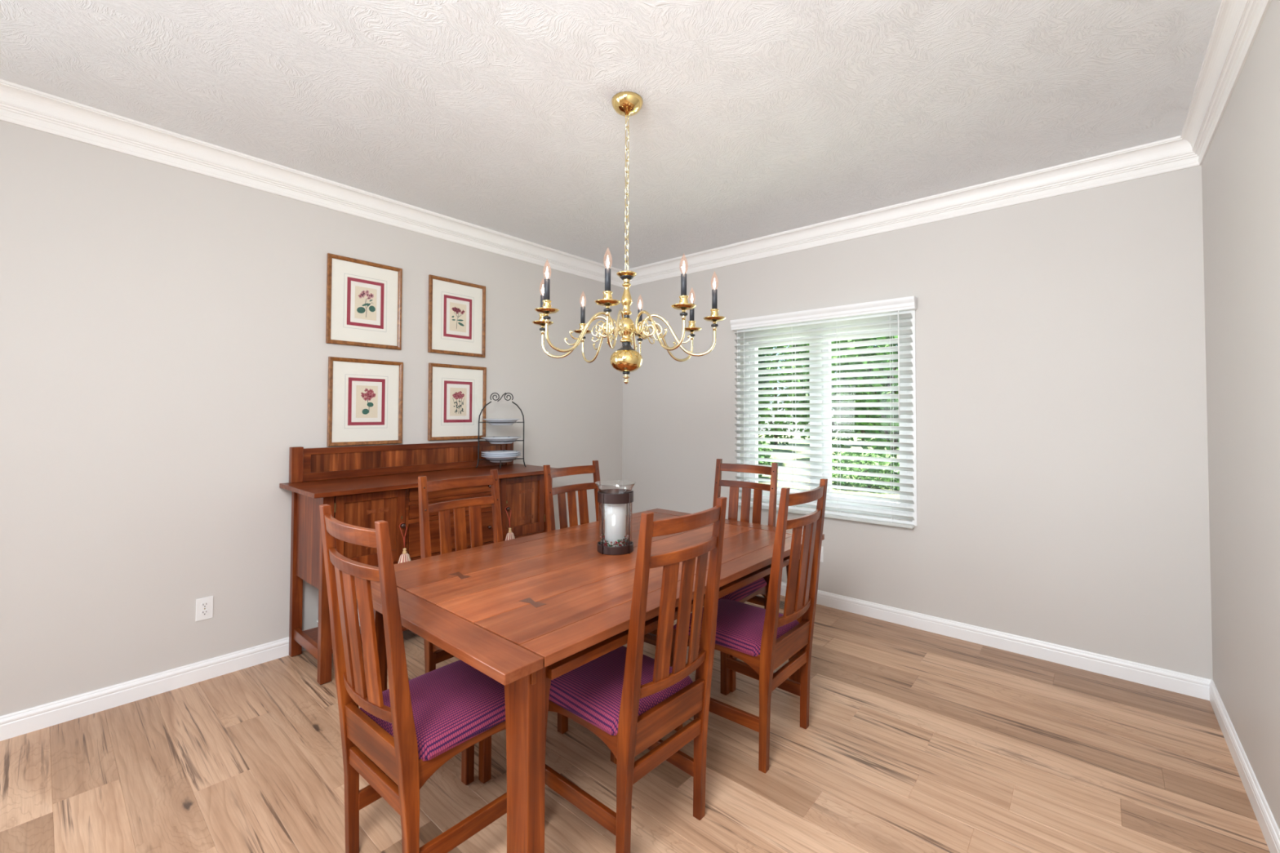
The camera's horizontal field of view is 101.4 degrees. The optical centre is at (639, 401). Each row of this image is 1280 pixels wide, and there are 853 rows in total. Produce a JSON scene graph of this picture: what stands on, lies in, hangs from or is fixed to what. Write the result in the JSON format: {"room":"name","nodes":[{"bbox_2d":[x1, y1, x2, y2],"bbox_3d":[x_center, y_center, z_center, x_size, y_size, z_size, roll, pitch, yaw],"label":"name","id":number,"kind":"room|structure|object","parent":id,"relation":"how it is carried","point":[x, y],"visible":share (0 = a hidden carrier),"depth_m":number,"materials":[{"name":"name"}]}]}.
{"room":"dining room","nodes":[
{"label":"dining room","id":0,"kind":"room"},
{"bbox_2d":[0,120,622,715],"bbox_3d":[-2.322,0.053,2.718,0.140,2.940,6.680,-1,-2,41],"label":"wall","id":1,"kind":"structure","parent":0,"point":[165,352],"depth_m":2.62,"materials":[{"name":"grey paint"}]},
{"bbox_2d":[0,636,306,741],"bbox_3d":[-2.267,1.373,2.637,0.014,0.098,6.400,-1,-2,41],"label":"baseboard","id":2,"kind":"structure","parent":1,"relation":"attached to","point":[18,723],"depth_m":2.48,"materials":[{"name":"white paint"}]},
{"bbox_2d":[195,595,213,621],"bbox_3d":[-2.233,1.061,2.688,0.008,0.112,0.069,-1,-2,41],"label":"wall outlet","id":3,"kind":"object","parent":1,"relation":"attached to","point":[204,606],"visible":1,"depth_m":2.69,"materials":[{"name":"white plastic"}]},
{"bbox_2d":[200,601,208,608],"bbox_3d":[-2.232,1.041,2.687,0.003,0.027,0.033,-1,-2,41],"label":"receptacle","id":4,"kind":"object","parent":3,"relation":"attached to","point":[203,604],"depth_m":2.69,"materials":[{"name":"white plastic"}]},
{"bbox_2d":[200,609,208,615],"bbox_3d":[-2.232,1.080,2.686,0.003,0.027,0.033,-1,-2,41],"label":"receptacle","id":5,"kind":"object","parent":3,"relation":"attached to","point":[203,612],"depth_m":2.69,"materials":[{"name":"white plastic"}]},
{"bbox_2d":[0,79,623,287],"bbox_3d":[-2.236,-1.247,2.677,0.076,0.143,6.400,-1,-2,41],"label":"trim","id":6,"kind":"structure","parent":1,"relation":"attached to","point":[21,105],"depth_m":2.83,"materials":[{"name":"white paint"}]},
{"bbox_2d":[325,253,402,350],"bbox_3d":[-1.723,-0.616,3.296,0.021,0.538,0.444,-1,-2,41],"label":"framed print","id":7,"kind":"object","parent":1,"relation":"attached to","point":[364,298],"visible":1,"depth_m":3.29,"materials":[{"name":"white paper"}]},
{"bbox_2d":[354,285,377,320],"bbox_3d":[-1.725,-0.619,3.298,0.001,0.202,0.130,-1,-2,41],"label":"print","id":8,"kind":"object","parent":7,"relation":"attached to","point":[365,296],"depth_m":3.30,"materials":[{"name":"beige paper"}]},
{"bbox_2d":[326,356,403,446],"bbox_3d":[-1.715,0.002,3.293,0.021,0.536,0.443,-1,-2,41],"label":"framed print","id":9,"kind":"object","parent":1,"relation":"attached to","point":[365,396],"visible":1,"depth_m":3.28,"materials":[{"name":"white paper"}]},
{"bbox_2d":[355,385,377,417],"bbox_3d":[-1.717,-0.001,3.295,0.001,0.202,0.130,-1,-2,41],"label":"print","id":10,"kind":"object","parent":9,"relation":"attached to","point":[366,396],"depth_m":3.29,"materials":[{"name":"beige paper"}]},
{"bbox_2d":[427,274,485,357],"bbox_3d":[-1.308,-0.605,3.773,0.021,0.536,0.439,-1,-2,41],"label":"framed print","id":11,"kind":"object","parent":1,"relation":"attached to","point":[456,325],"visible":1,"depth_m":3.76,"materials":[{"name":"white paper"}]},
{"bbox_2d":[449,302,466,332],"bbox_3d":[-1.310,-0.608,3.775,0.001,0.202,0.130,-1,-2,41],"label":"print","id":12,"kind":"object","parent":11,"relation":"attached to","point":[457,309],"depth_m":3.77,"materials":[{"name":"beige paper"}]},
{"bbox_2d":[427,362,486,440],"bbox_3d":[-1.304,0.003,3.766,0.021,0.534,0.444,-1,-2,41],"label":"framed print","id":13,"kind":"object","parent":1,"relation":"attached to","point":[457,393],"visible":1,"depth_m":3.75,"materials":[{"name":"white paper"}]},
{"bbox_2d":[449,387,466,416],"bbox_3d":[-1.306,0.000,3.768,0.001,0.202,0.130,-1,-2,41],"label":"print","id":14,"kind":"object","parent":13,"relation":"attached to","point":[458,396],"depth_m":3.77,"materials":[{"name":"beige paper"}]},
{"bbox_2d":[0,0,1222,270],"bbox_3d":[-0.802,-1.402,1.434,3.915,0.120,6.440,-1,-2,41],"label":"ceiling","id":15,"kind":"structure","parent":0,"point":[756,118],"depth_m":2.22,"materials":[{"name":"white paint"}]},
{"bbox_2d":[532,91,725,383],"bbox_3d":[-0.058,-0.699,2.284,0.795,1.242,0.795,-1,-2,31],"label":"chandelier","id":16,"kind":"object","parent":15,"relation":"hanging from","point":[626,360],"visible":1,"depth_m":2.24,"materials":[{"name":"gold metal"}]},
{"bbox_2d":[0,594,1270,852],"bbox_3d":[-0.810,1.447,1.369,3.875,0.100,6.400,-1,-2,41],"label":"floor","id":17,"kind":"structure","parent":0,"point":[915,740],"depth_m":2.00,"materials":[{"name":"brown wood"}]},
{"bbox_2d":[319,504,506,852],"bbox_3d":[-0.650,0.858,1.639,0.423,1.090,0.558,-1,-2,39],"label":"dining chair","id":18,"kind":"object","parent":17,"relation":"on","point":[408,730],"visible":0.93,"depth_m":1.49,"materials":[{"name":"brown wood"}]},
{"bbox_2d":[359,659,505,761],"bbox_3d":[-0.614,0.947,1.682,0.420,0.064,0.442,-1,-2,39],"label":"seat cushion","id":19,"kind":"object","parent":18,"relation":"on","point":[454,704],"depth_m":1.58,"materials":[{"name":"fabric"}]},
{"bbox_2d":[279,440,557,684],"bbox_3d":[-1.284,0.853,3.338,0.562,1.174,1.592,-1,-2,41],"label":"sideboard","id":20,"kind":"object","parent":17,"relation":"on","point":[362,486],"visible":0.62,"depth_m":3.01,"materials":[{"name":"brown wood"}]},
{"bbox_2d":[316,608,360,634],"bbox_3d":[-1.638,1.264,2.994,0.270,0.058,0.310,-1,-2,41],"label":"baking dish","id":21,"kind":"object","parent":20,"relation":"on","point":[357,608],"visible":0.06,"depth_m":2.95,"materials":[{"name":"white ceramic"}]},
{"bbox_2d":[302,626,408,653],"bbox_3d":[-1.308,1.314,3.352,0.377,0.022,1.418,-1,-2,41],"label":"shelf","id":22,"kind":"object","parent":20,"relation":"attached to","point":[311,635],"depth_m":2.89,"materials":[{"name":"brown wood"}]},
{"bbox_2d":[397,523,410,563],"bbox_3d":[-1.317,0.798,2.930,0.066,0.234,0.084,-1,-2,41],"label":"tassel","id":23,"kind":"object","parent":20,"relation":"hanging from","point":[404,557],"visible":0.75,"depth_m":2.92,"materials":[{"name":"brown fabric"}]},
{"bbox_2d":[475,392,526,469],"bbox_3d":[-1.007,0.205,3.808,0.288,0.547,0.221,0,-1,25],"label":"plate rack","id":24,"kind":"object","parent":20,"relation":"on","point":[505,393],"visible":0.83,"depth_m":3.79,"materials":[{"name":"black metal"}]},
{"bbox_2d":[480,454,520,462],"bbox_3d":[-1.007,0.410,3.803,0.282,0.045,0.282,-1,-2,41],"label":"plate","id":25,"kind":"object","parent":24,"relation":"on","point":[482,455],"visible":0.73,"depth_m":3.72,"materials":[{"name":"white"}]},
{"bbox_2d":[480,452,520,457],"bbox_3d":[-1.007,0.396,3.804,0.282,0.045,0.282,0,-1,7],"label":"plate","id":26,"kind":"object","parent":25,"relation":"on","point":[519,453],"visible":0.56,"depth_m":3.69,"materials":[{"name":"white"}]},
{"bbox_2d":[480,449,520,454],"bbox_3d":[-1.007,0.382,3.804,0.282,0.045,0.282,1,-1,-28],"label":"plate","id":27,"kind":"object","parent":26,"relation":"on","point":[500,451],"visible":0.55,"depth_m":3.86,"materials":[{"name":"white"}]},
{"bbox_2d":[482,418,519,425],"bbox_3d":[-1.006,0.146,3.809,0.264,0.045,0.264,-1,-2,41],"label":"plate","id":28,"kind":"object","parent":24,"relation":"on","point":[486,420],"visible":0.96,"depth_m":3.73,"materials":[{"name":"white ceramic"}]},
{"bbox_2d":[481,435,521,444],"bbox_3d":[-1.007,0.278,3.806,0.282,0.045,0.282,-1,-2,41],"label":"plate","id":29,"kind":"object","parent":24,"relation":"on","point":[502,437],"visible":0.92,"depth_m":3.73,"materials":[{"name":"white ceramic"}]},
{"bbox_2d":[504,506,515,541],"bbox_3d":[-0.859,0.811,3.458,0.066,0.234,0.084,-1,-2,41],"label":"tassel","id":30,"kind":"object","parent":20,"relation":"hanging from","point":[509,535],"visible":0.78,"depth_m":3.45,"materials":[{"name":"brown fabric"}]},
{"bbox_2d":[417,469,568,783],"bbox_3d":[-0.651,0.873,2.279,0.558,1.090,0.423,-1,-2,39],"label":"dining chair","id":31,"kind":"object","parent":17,"relation":"on","point":[433,655],"visible":0.38,"depth_m":2.38,"materials":[{"name":"brown wood"}]},
{"bbox_2d":[354,508,824,852],"bbox_3d":[-0.104,1.045,2.327,1.110,0.750,1.939,-1,-2,41],"label":"dining table","id":32,"kind":"object","parent":17,"relation":"on","point":[525,613],"visible":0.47,"depth_m":1.70,"materials":[{"name":"brown wood"}]},
{"bbox_2d":[595,480,635,555],"bbox_3d":[-0.111,0.518,2.371,0.185,0.306,0.185,-1,-2,41],"label":"candle holder","id":33,"kind":"object","parent":32,"relation":"on","point":[610,496],"visible":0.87,"depth_m":2.31,"materials":[{"name":"brown metal"}]},
{"bbox_2d":[604,503,626,546],"bbox_3d":[-0.111,0.559,2.370,0.095,0.212,0.095,-1,-2,41],"label":"pillar candle","id":34,"kind":"object","parent":33,"relation":"in","point":[615,514],"visible":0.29,"depth_m":2.33,"materials":[{"name":"white wax"}]},
{"bbox_2d":[600,533,631,546],"bbox_3d":[-0.112,0.631,2.369,0.144,0.066,0.142,-1,-2,41],"label":"beads","id":35,"kind":"object","parent":33,"relation":"in","point":[620,543],"visible":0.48,"depth_m":2.32,"materials":[{"name":"red"}]},
{"bbox_2d":[543,460,657,645],"bbox_3d":[-0.196,0.886,2.799,0.558,1.090,0.423,-1,-2,40],"label":"dining chair","id":36,"kind":"object","parent":17,"relation":"on","point":[651,638],"visible":0.27,"depth_m":2.94,"materials":[{"name":"brown wood"}]},
{"bbox_2d":[545,497,726,852],"bbox_3d":[-0.037,0.863,1.762,0.558,1.090,0.423,-1,-2,43],"label":"dining chair","id":37,"kind":"object","parent":17,"relation":"on","point":[630,700],"visible":0.92,"depth_m":1.61,"materials":[{"name":"brown wood"}]},
{"bbox_2d":[548,645,693,735],"bbox_3d":[-0.080,0.952,1.799,0.442,0.064,0.420,-1,-2,43],"label":"seat cushion","id":38,"kind":"object","parent":37,"relation":"on","point":[591,692],"depth_m":1.69,"materials":[{"name":"fabric"}]},
{"bbox_2d":[670,458,777,692],"bbox_3d":[0.471,0.891,2.927,0.423,1.090,0.558,-1,-2,40],"label":"dining chair","id":39,"kind":"object","parent":17,"relation":"on","point":[749,593],"visible":0.29,"depth_m":3.05,"materials":[{"name":"brown wood"}]},
{"bbox_2d":[718,577,766,601],"bbox_3d":[0.433,0.978,2.881,0.420,0.064,0.442,-1,-2,40],"label":"seat cushion","id":40,"kind":"object","parent":39,"relation":"on","point":[744,593],"depth_m":2.73,"materials":[{"name":"fabric"}]},
{"bbox_2d":[672,478,827,773],"bbox_3d":[0.483,0.876,2.267,0.558,1.090,0.423,-1,-2,41],"label":"dining chair","id":41,"kind":"object","parent":17,"relation":"on","point":[764,639],"visible":0.84,"depth_m":2.11,"materials":[{"name":"brown wood"}]},
{"bbox_2d":[673,599,799,656],"bbox_3d":[0.439,0.965,2.303,0.442,0.064,0.420,-1,-2,41],"label":"seat cushion","id":42,"kind":"object","parent":41,"relation":"on","point":[740,625],"depth_m":2.18,"materials":[{"name":"fabric"}]},
{"bbox_2d":[779,600,784,608],"bbox_3d":[0.993,1.455,3.777,0.300,0.004,0.140,-1,-2,41],"label":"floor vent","id":43,"kind":"object","parent":17,"relation":"in","point":[781,602],"visible":0.11,"depth_m":3.74,"materials":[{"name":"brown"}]},
{"bbox_2d":[622,164,1213,679],"bbox_3d":[1.338,0.090,3.869,3.875,2.940,0.140,-1,-2,41],"label":"wall","id":44,"kind":"structure","parent":0,"point":[1063,486],"depth_m":3.02,"materials":[{"name":"grey paint"}]},
{"bbox_2d":[820,546,822,562],"bbox_3d":[1.289,1.097,3.788,0.069,0.112,0.008,-1,-2,41],"label":"wall outlet","id":45,"kind":"object","parent":44,"relation":"attached to","point":[821,553],"visible":0.15,"depth_m":3.77,"materials":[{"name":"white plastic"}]},
{"bbox_2d":[737,310,917,526],"bbox_3d":[1.328,0.106,3.865,1.317,1.405,0.140,-1,-2,41],"label":"window","id":46,"kind":"structure","parent":44,"relation":"in","point":[913,498],"depth_m":3.78,"materials":[{"name":"white plastic"}]},
{"bbox_2d":[729,296,916,528],"bbox_3d":[1.256,0.075,3.790,1.351,1.482,0.068,-1,-2,41],"label":"window blind","id":47,"kind":"object","parent":46,"relation":"attached to","point":[909,303],"visible":0.86,"depth_m":3.71,"materials":[{"name":"white plastic"}]},
{"bbox_2d":[622,135,1200,288],"bbox_3d":[1.271,-1.210,3.817,3.875,0.143,0.076,-1,-2,41],"label":"trim","id":48,"kind":"structure","parent":44,"relation":"attached to","point":[1174,153],"depth_m":3.23,"materials":[{"name":"white paint"}]},
{"bbox_2d":[780,582,1211,700],"bbox_3d":[1.284,1.409,3.781,3.875,0.098,0.014,-1,-2,41],"label":"baseboard","id":49,"kind":"structure","parent":44,"relation":"attached to","point":[1152,676],"depth_m":2.97,"materials":[{"name":"white paint"}]},
{"bbox_2d":[1201,0,1279,830],"bbox_3d":[0.709,0.001,0.085,0.140,2.940,6.680,-1,-2,41],"label":"wall","id":50,"kind":"structure","parent":0,"point":[1241,164],"depth_m":1.85,"materials":[{"name":"grey paint"}]},
{"bbox_2d":[1180,0,1271,164],"bbox_3d":[0.631,-1.295,0.186,0.076,0.143,6.400,-1,-2,41],"label":"trim","id":51,"kind":"structure","parent":50,"relation":"attached to","point":[1237,23],"depth_m":1.96,"materials":[{"name":"white paint"}]},
{"bbox_2d":[1208,680,1279,852],"bbox_3d":[0.647,1.323,0.105,0.014,0.098,6.400,-1,-2,41],"label":"baseboard","id":52,"kind":"structure","parent":50,"relation":"attached to","point":[1269,828],"depth_m":1.90,"materials":[{"name":"white paint"}]},
{"label":"outside","id":53,"kind":"structure","parent":0,"visible":0},
{"bbox_2d":[758,434,899,498],"bbox_3d":[12.450,2.381,24.143,46.000,0.150,44.600,-1,-2,41],"label":"lawn","id":54,"kind":"structure","parent":53,"point":[796,437],"depth_m":15.76,"materials":[{"name":"green plant"}]},
{"bbox_2d":[758,347,768,423],"bbox_3d":[2.922,-1.198,18.367,3.662,6.801,3.199,-1,-2,41],"label":"tree","id":55,"kind":"object","parent":54,"relation":"on","point":[759,348],"visible":0.04,"depth_m":17.43,"materials":[{"name":"green plant"}]},
{"bbox_2d":[758,440,777,477],"bbox_3d":[2.548,1.502,14.109,1.782,1.309,2.384,1,-2,-38],"label":"shrub","id":56,"kind":"object","parent":54,"relation":"on","point":[765,463],"visible":0.07,"depth_m":13.58,"materials":[{"name":"green plant"}]},
{"bbox_2d":[758,345,784,431],"bbox_3d":[4.655,-2.064,24.272,4.458,8.812,3.513,-1,-2,41],"label":"tree","id":57,"kind":"object","parent":54,"relation":"on","point":[778,347],"visible":0.05,"depth_m":23.20,"materials":[{"name":"green plant"}]},
{"bbox_2d":[758,345,809,444],"bbox_3d":[7.322,-2.502,28.507,4.351,9.912,5.459,1,-1,-25],"label":"tree","id":58,"kind":"object","parent":54,"relation":"on","point":[784,346],"visible":0.06,"depth_m":27.77,"materials":[{"name":"green plant"}]},
{"bbox_2d":[778,338,875,453],"bbox_3d":[6.910,-1.879,19.100,3.515,8.219,3.206,-1,-2,41],"label":"tree","id":59,"kind":"object","parent":54,"relation":"on","point":[838,446],"visible":0.09,"depth_m":19.02,"materials":[{"name":"green plant"}]},
{"bbox_2d":[808,448,899,490],"bbox_3d":[5.236,1.612,12.267,2.478,1.020,1.747,-1,-2,41],"label":"shrub","id":60,"kind":"object","parent":54,"relation":"on","point":[851,454],"visible":0.41,"depth_m":11.85,"materials":[{"name":"green plant"}]},
{"bbox_2d":[831,343,897,445],"bbox_3d":[12.183,-2.534,28.815,5.073,10.011,3.834,-1,-2,41],"label":"tree","id":61,"kind":"object","parent":54,"relation":"on","point":[856,431],"visible":0.02,"depth_m":28.67,"materials":[{"name":"green plant"}]},
{"bbox_2d":[831,335,899,466],"bbox_3d":[7.388,-1.489,15.317,3.937,7.268,3.106,-1,-2,41],"label":"tree","id":62,"kind":"object","parent":54,"relation":"on","point":[881,408],"visible":0.07,"depth_m":15.13,"materials":[{"name":"green plant"}]},
{"bbox_2d":[872,336,898,434],"bbox_3d":[11.682,-2.405,23.375,4.786,9.500,4.155,-1,-2,41],"label":"tree","id":63,"kind":"object","parent":54,"relation":"on","point":[877,353],"visible":0.02,"depth_m":22.65,"materials":[{"name":"green plant"}]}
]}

